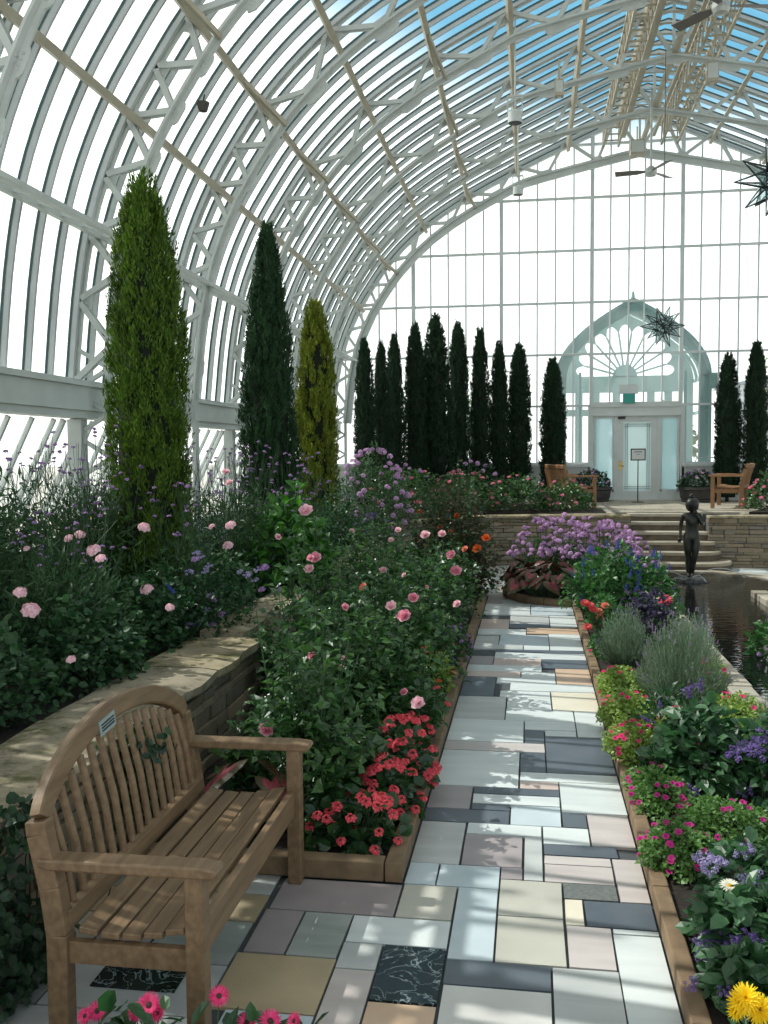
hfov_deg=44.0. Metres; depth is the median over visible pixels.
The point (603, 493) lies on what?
planter
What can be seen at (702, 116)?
truss
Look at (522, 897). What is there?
floor
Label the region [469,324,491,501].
cypress tree
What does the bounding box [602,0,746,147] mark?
ceiling
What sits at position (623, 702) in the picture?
petunia
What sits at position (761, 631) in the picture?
plant
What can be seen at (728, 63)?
truss
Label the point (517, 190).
pendant light
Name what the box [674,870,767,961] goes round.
flowering plant
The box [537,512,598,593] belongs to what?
cleome
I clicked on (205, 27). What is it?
beam
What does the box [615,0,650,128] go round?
beam
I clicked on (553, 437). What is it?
cypress tree
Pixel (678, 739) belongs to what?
leafy plant
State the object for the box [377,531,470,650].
rose bush
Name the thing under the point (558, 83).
pendant light
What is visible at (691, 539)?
bronze statue
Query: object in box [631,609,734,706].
lavender
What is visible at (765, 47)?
beam
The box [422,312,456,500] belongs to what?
cypress tree
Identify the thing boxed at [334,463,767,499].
wall
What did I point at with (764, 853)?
heliotrope
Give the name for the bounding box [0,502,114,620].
shrub
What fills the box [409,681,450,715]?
begonias
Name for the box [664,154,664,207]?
star lantern
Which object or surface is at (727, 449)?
cypress tree
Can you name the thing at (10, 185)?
beam
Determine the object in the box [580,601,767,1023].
ground
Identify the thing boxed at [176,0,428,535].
truss
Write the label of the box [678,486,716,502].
planter
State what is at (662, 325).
star lantern
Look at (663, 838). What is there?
petunia
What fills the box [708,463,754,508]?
garden bench
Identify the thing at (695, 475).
ageratum
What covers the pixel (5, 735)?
ground
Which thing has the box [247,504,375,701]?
rose bush
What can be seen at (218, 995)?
gerbera
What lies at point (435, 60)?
beam
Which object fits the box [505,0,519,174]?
beam
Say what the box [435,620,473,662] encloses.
ageratum
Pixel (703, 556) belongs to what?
step
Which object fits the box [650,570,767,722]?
coping
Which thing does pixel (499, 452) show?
cypress tree
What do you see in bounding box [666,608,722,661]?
lavender
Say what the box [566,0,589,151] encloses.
beam
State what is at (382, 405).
cypress tree
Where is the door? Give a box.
[617,416,657,498]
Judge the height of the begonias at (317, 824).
0.334 m
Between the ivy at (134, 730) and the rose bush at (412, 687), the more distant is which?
the rose bush at (412, 687)
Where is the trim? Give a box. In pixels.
[346,151,763,423]
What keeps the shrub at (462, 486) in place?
on the ground at (598, 510)
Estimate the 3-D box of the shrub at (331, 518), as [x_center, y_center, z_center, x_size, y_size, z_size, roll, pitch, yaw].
[-1.016,0.362,13.242,1.075,1.166,1.780,0,4,9]
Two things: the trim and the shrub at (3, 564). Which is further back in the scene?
the trim
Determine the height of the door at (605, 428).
1.960 m
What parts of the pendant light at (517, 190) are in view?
rod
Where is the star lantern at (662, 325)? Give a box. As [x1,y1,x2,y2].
[640,251,684,346]
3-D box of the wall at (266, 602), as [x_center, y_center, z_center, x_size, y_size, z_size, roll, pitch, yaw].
[-0.807,1.210,12.897,0.530,0.810,8.559,0,4,9]
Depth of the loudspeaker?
23.27 m
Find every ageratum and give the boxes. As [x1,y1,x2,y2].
[160,550,281,641]
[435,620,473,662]
[576,468,611,486]
[676,468,716,486]
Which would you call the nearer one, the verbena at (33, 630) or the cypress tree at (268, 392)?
the verbena at (33, 630)
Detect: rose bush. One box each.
[0,587,75,730]
[16,530,154,699]
[209,583,394,833]
[245,554,417,767]
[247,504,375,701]
[316,508,417,651]
[331,592,450,739]
[344,527,471,695]
[350,513,423,605]
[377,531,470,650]
[396,459,507,599]
[411,530,487,621]
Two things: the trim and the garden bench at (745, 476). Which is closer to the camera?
the garden bench at (745, 476)
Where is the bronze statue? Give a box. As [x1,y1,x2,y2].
[673,493,708,582]
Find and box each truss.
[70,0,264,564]
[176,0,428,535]
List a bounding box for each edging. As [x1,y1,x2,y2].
[143,842,385,881]
[385,575,486,882]
[503,586,578,606]
[573,601,711,1023]
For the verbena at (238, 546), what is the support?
on the ground at (5, 735)
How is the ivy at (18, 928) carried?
attached to the wall at (213, 675)
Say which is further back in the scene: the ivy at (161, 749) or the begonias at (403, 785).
the begonias at (403, 785)
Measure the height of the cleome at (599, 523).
1.267 m
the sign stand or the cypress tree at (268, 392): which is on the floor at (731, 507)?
the sign stand
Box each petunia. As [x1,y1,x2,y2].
[587,630,609,660]
[595,664,647,698]
[595,685,661,729]
[600,718,660,768]
[621,761,698,820]
[634,814,719,883]
[656,703,708,745]
[670,792,767,849]
[699,690,766,743]
[701,653,731,688]
[758,821,767,844]
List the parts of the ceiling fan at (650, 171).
fan blade, motor, fan blade, fan blade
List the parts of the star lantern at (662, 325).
star frame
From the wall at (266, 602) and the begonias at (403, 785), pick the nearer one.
the begonias at (403, 785)
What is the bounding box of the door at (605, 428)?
[595,418,676,488]
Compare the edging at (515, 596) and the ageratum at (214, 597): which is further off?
the edging at (515, 596)
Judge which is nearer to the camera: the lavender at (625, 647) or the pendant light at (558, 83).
the lavender at (625, 647)
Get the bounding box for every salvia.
[558,538,652,614]
[624,545,684,610]
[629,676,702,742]
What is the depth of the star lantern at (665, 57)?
18.87 m
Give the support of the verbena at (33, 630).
on the ground at (5, 735)
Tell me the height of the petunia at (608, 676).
0.280 m
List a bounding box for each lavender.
[593,602,653,666]
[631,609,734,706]
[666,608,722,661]
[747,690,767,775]
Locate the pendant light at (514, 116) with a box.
[507,20,522,125]
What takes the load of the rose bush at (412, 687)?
on the ground at (281, 844)
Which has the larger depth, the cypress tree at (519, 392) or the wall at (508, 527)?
the cypress tree at (519, 392)
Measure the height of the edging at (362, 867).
0.114 m
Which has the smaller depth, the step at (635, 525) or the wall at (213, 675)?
the wall at (213, 675)
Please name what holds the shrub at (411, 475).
on the ground at (598, 510)
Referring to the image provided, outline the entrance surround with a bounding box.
[558,291,719,468]
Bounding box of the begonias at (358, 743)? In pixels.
[323,742,390,817]
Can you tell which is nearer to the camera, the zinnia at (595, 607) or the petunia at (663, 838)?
the petunia at (663, 838)
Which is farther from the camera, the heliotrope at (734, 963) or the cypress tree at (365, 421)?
the cypress tree at (365, 421)
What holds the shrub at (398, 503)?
on the ground at (598, 510)
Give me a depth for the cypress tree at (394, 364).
22.77 m
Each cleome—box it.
[506,515,579,588]
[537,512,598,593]
[551,516,636,584]
[583,519,643,588]
[604,529,660,592]
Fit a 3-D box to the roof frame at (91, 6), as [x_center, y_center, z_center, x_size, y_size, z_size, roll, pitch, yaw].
[4.715,-5.739,11.988,16.904,8.120,27.600,0,4,9]
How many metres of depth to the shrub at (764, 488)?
20.38 m
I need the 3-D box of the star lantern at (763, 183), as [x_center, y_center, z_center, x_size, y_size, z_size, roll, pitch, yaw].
[4.079,-5.800,9.775,0.822,5.535,0.728,1,4,25]
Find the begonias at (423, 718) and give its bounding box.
[389,708,434,758]
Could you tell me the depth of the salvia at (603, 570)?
13.83 m
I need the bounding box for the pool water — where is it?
[602,572,767,702]
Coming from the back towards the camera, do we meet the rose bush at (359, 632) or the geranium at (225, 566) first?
the geranium at (225, 566)
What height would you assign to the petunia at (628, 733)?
0.305 m
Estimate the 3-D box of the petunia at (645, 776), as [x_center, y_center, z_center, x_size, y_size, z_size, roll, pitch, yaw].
[1.861,1.819,6.361,0.518,0.241,0.976,0,4,9]
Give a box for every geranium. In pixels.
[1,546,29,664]
[95,523,197,664]
[184,468,258,623]
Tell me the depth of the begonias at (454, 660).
10.09 m
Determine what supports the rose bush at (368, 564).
on the ground at (281, 844)
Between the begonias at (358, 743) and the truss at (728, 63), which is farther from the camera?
the truss at (728, 63)
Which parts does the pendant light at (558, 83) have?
plate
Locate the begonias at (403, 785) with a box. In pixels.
[357,752,427,824]
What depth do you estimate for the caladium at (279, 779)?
5.84 m
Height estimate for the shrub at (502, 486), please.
0.912 m
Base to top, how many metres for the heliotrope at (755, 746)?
0.688 m
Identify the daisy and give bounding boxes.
[719,879,765,936]
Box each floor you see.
[0,565,767,1023]
[509,500,767,530]
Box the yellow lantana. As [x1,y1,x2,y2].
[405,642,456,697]
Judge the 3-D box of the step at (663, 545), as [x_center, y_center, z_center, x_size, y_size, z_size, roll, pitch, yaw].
[5.946,0.678,20.034,1.840,0.200,1.210,0,4,9]
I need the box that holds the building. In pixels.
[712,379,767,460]
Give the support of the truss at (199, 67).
attached to the roof frame at (91, 6)
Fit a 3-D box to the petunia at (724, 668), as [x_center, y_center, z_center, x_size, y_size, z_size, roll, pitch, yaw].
[3.269,1.583,9.600,0.413,0.272,1.089,0,4,12]
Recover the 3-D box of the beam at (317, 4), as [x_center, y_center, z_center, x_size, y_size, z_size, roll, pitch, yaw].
[-0.940,-6.909,12.737,0.141,0.147,27.500,0,4,9]
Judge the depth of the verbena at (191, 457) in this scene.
12.22 m
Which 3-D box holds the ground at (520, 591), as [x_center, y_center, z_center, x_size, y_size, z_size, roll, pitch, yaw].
[3.263,1.364,15.905,2.360,0.082,2.360,0,4,9]
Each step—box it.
[619,550,720,561]
[623,540,714,550]
[623,559,731,570]
[627,513,684,520]
[631,521,704,530]
[631,530,707,540]
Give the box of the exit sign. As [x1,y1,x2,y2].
[620,384,637,402]
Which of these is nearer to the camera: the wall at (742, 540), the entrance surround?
the wall at (742, 540)
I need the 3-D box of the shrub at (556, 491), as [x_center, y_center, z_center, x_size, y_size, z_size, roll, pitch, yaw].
[4.049,-0.386,21.149,1.388,0.776,1.169,0,4,9]
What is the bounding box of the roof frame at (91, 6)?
[0,0,767,405]
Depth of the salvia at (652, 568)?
13.66 m
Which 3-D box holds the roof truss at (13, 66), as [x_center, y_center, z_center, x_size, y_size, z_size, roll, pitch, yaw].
[4.001,-4.001,7.382,17.009,11.113,0.200,0,4,9]
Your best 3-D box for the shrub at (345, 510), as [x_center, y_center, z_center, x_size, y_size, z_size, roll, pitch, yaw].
[-0.773,0.160,14.878,1.201,1.346,1.724,0,4,9]
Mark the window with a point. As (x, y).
(682, 246)
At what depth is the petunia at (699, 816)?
5.67 m
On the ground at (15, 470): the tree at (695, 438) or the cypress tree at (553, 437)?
the tree at (695, 438)
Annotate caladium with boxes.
[205,755,309,821]
[501,558,525,590]
[504,556,582,597]
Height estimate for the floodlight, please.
0.225 m
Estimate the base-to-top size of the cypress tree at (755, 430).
4.195 m
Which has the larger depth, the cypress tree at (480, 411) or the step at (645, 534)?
the cypress tree at (480, 411)
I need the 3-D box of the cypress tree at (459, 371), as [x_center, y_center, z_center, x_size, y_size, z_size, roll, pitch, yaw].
[1.902,-2.575,24.485,0.756,4.786,0.728,-2,4,-25]
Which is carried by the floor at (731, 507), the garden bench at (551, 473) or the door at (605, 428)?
the garden bench at (551, 473)
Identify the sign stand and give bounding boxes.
[630,448,645,502]
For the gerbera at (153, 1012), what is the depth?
3.39 m
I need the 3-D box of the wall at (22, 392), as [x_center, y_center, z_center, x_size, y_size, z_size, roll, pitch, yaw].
[-3.755,-0.070,13.654,0.970,3.310,27.600,0,4,9]
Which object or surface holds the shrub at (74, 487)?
on the ground at (5, 735)
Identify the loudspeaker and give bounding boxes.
[629,126,644,157]
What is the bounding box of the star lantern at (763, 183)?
[734,138,767,216]
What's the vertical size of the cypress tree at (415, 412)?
4.591 m
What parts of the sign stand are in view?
frame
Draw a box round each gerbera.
[77,990,144,1023]
[128,991,210,1023]
[208,984,287,1023]
[255,1008,327,1023]
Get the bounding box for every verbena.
[0,425,125,643]
[0,508,139,676]
[33,443,151,624]
[139,482,235,635]
[179,445,223,568]
[185,441,285,603]
[236,452,336,590]
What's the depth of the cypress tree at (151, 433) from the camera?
9.27 m
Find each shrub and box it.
[0,465,60,656]
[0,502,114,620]
[34,469,119,618]
[230,496,246,543]
[241,477,340,600]
[277,501,346,570]
[314,479,374,557]
[332,440,418,532]
[351,512,397,547]
[363,467,449,518]
[377,463,436,508]
[423,469,499,511]
[438,460,507,505]
[482,472,554,510]
[537,478,596,510]
[740,470,767,509]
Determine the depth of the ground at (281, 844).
6.26 m
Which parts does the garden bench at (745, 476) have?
leg, leg, armrest, rail, seat, armrest, leg, leg, backrest, rail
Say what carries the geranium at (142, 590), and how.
on the ground at (5, 735)
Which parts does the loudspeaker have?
plate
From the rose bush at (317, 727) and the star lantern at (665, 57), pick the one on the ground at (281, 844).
the rose bush at (317, 727)
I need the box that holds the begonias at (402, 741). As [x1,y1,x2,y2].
[361,713,441,792]
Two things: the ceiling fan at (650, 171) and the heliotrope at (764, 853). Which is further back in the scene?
the ceiling fan at (650, 171)
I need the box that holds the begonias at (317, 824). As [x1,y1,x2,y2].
[304,795,359,851]
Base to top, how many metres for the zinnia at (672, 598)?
0.552 m
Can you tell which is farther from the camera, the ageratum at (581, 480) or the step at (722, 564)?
the ageratum at (581, 480)
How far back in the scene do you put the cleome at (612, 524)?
16.07 m
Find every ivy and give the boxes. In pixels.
[0,791,79,1023]
[95,718,177,830]
[107,727,177,896]
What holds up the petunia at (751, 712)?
on the ground at (679, 892)
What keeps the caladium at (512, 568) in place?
on the ground at (520, 591)
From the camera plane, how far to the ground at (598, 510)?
20.70 m
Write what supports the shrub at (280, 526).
on the ground at (5, 735)
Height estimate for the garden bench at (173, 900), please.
1.243 m
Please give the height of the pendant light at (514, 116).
1.768 m
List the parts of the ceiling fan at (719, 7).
fan blade, motor, fan blade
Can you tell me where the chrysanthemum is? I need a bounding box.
[726,981,767,1023]
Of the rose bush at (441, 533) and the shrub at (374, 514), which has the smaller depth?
the rose bush at (441, 533)
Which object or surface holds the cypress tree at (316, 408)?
on the ground at (5, 735)
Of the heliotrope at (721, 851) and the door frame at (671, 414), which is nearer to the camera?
the heliotrope at (721, 851)
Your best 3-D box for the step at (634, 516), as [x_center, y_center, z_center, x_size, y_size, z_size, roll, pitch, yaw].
[6.044,0.126,20.532,1.560,0.200,0.330,0,4,9]
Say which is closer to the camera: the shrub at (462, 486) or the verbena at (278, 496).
the verbena at (278, 496)
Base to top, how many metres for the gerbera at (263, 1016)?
0.411 m
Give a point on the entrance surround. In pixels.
(619, 314)
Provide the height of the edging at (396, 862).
0.118 m
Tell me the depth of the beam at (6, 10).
11.12 m
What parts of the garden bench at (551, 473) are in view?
leg, rail, backrest, leg, leg, armrest, leg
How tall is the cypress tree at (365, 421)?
4.029 m
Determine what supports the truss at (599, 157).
attached to the roof frame at (91, 6)
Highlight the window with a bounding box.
[334,116,767,464]
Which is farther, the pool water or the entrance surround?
the entrance surround
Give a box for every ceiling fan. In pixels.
[615,90,672,177]
[671,0,767,31]
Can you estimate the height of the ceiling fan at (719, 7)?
1.631 m
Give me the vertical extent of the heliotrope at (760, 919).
0.382 m
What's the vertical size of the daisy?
0.324 m
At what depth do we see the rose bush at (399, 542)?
13.51 m
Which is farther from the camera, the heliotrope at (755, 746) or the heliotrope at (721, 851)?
the heliotrope at (755, 746)
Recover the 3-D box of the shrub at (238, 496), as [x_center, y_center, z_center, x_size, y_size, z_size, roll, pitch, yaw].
[-2.018,0.093,15.804,1.366,1.371,2.004,0,4,9]
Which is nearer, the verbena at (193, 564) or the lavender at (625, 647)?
the verbena at (193, 564)
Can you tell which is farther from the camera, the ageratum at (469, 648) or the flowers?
the ageratum at (469, 648)
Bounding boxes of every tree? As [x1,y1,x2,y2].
[96,165,198,614]
[235,218,304,559]
[293,297,341,535]
[352,336,378,506]
[374,340,391,502]
[386,330,407,501]
[403,319,429,500]
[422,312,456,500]
[446,318,471,497]
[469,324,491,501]
[488,340,510,496]
[506,342,533,501]
[537,357,567,501]
[660,398,697,458]
[711,351,744,501]
[739,339,767,498]
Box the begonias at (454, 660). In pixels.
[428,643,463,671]
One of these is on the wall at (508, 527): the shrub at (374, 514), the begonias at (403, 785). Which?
the shrub at (374, 514)
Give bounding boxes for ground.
[0,465,296,550]
[0,545,342,744]
[155,580,479,857]
[244,499,605,544]
[516,584,622,601]
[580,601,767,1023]
[749,508,767,514]
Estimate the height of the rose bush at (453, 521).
2.287 m
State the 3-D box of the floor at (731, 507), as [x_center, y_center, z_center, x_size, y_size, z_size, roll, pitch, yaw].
[8.102,0.397,22.684,11.092,1.082,6.070,0,4,9]
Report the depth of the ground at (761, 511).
19.81 m
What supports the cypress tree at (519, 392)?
on the floor at (731, 507)
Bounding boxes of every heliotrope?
[614,585,678,644]
[683,929,767,1023]
[692,826,767,922]
[723,909,767,945]
[724,712,767,809]
[733,843,767,884]
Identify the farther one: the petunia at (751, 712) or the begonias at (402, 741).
the petunia at (751, 712)
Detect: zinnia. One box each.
[580,592,624,631]
[652,592,685,631]
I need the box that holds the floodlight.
[196,94,209,112]
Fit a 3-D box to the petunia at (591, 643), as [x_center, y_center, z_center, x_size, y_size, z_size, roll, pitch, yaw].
[2.545,1.521,11.029,0.388,0.244,1.276,0,4,9]
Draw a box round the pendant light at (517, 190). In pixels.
[512,125,523,195]
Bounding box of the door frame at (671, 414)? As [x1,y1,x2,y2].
[588,401,684,499]
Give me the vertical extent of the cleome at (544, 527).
1.264 m
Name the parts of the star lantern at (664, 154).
cord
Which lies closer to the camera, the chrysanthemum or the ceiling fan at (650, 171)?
the chrysanthemum
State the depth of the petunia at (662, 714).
7.82 m
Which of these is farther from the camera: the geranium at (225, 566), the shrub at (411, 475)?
the shrub at (411, 475)
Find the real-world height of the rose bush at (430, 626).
1.602 m
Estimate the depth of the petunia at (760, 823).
5.60 m
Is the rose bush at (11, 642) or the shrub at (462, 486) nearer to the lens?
the rose bush at (11, 642)
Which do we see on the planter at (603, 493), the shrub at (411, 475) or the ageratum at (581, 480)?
the ageratum at (581, 480)
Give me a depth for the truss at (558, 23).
16.91 m
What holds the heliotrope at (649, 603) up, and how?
on the ground at (679, 892)
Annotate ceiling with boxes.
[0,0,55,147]
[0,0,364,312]
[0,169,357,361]
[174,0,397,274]
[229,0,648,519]
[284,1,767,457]
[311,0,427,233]
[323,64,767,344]
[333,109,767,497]
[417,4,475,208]
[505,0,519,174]
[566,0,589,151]
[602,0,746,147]
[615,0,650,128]
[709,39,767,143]
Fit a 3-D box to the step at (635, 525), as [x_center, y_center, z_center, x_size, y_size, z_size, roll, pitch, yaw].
[6.022,0.295,20.394,1.560,0.200,0.630,0,4,9]
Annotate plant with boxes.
[635,690,765,802]
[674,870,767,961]
[742,618,767,657]
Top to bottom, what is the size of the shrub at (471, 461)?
1.146 m
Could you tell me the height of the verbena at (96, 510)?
1.909 m
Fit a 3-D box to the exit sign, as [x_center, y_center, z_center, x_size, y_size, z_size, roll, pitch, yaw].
[6.623,-3.194,25.687,0.480,0.500,0.110,0,4,9]
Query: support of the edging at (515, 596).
on the floor at (522, 897)
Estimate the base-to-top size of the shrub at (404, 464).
1.100 m
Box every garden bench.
[25,685,312,1023]
[544,464,598,507]
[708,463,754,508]
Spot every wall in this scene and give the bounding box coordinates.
[0,366,341,563]
[0,637,259,942]
[200,543,385,697]
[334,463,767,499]
[361,514,630,575]
[706,514,767,567]
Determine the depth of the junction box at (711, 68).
17.75 m
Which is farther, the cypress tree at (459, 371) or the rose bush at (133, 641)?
the cypress tree at (459, 371)
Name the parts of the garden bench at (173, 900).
leg, rail, backrest, rail, armrest, rail, seat, leg, leg, rail, armrest, seat rail, leg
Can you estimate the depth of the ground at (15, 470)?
47.62 m
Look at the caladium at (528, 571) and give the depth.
15.04 m
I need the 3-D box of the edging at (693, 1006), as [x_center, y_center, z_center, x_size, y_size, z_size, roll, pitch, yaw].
[2.032,1.799,8.693,0.085,0.104,12.344,0,4,9]

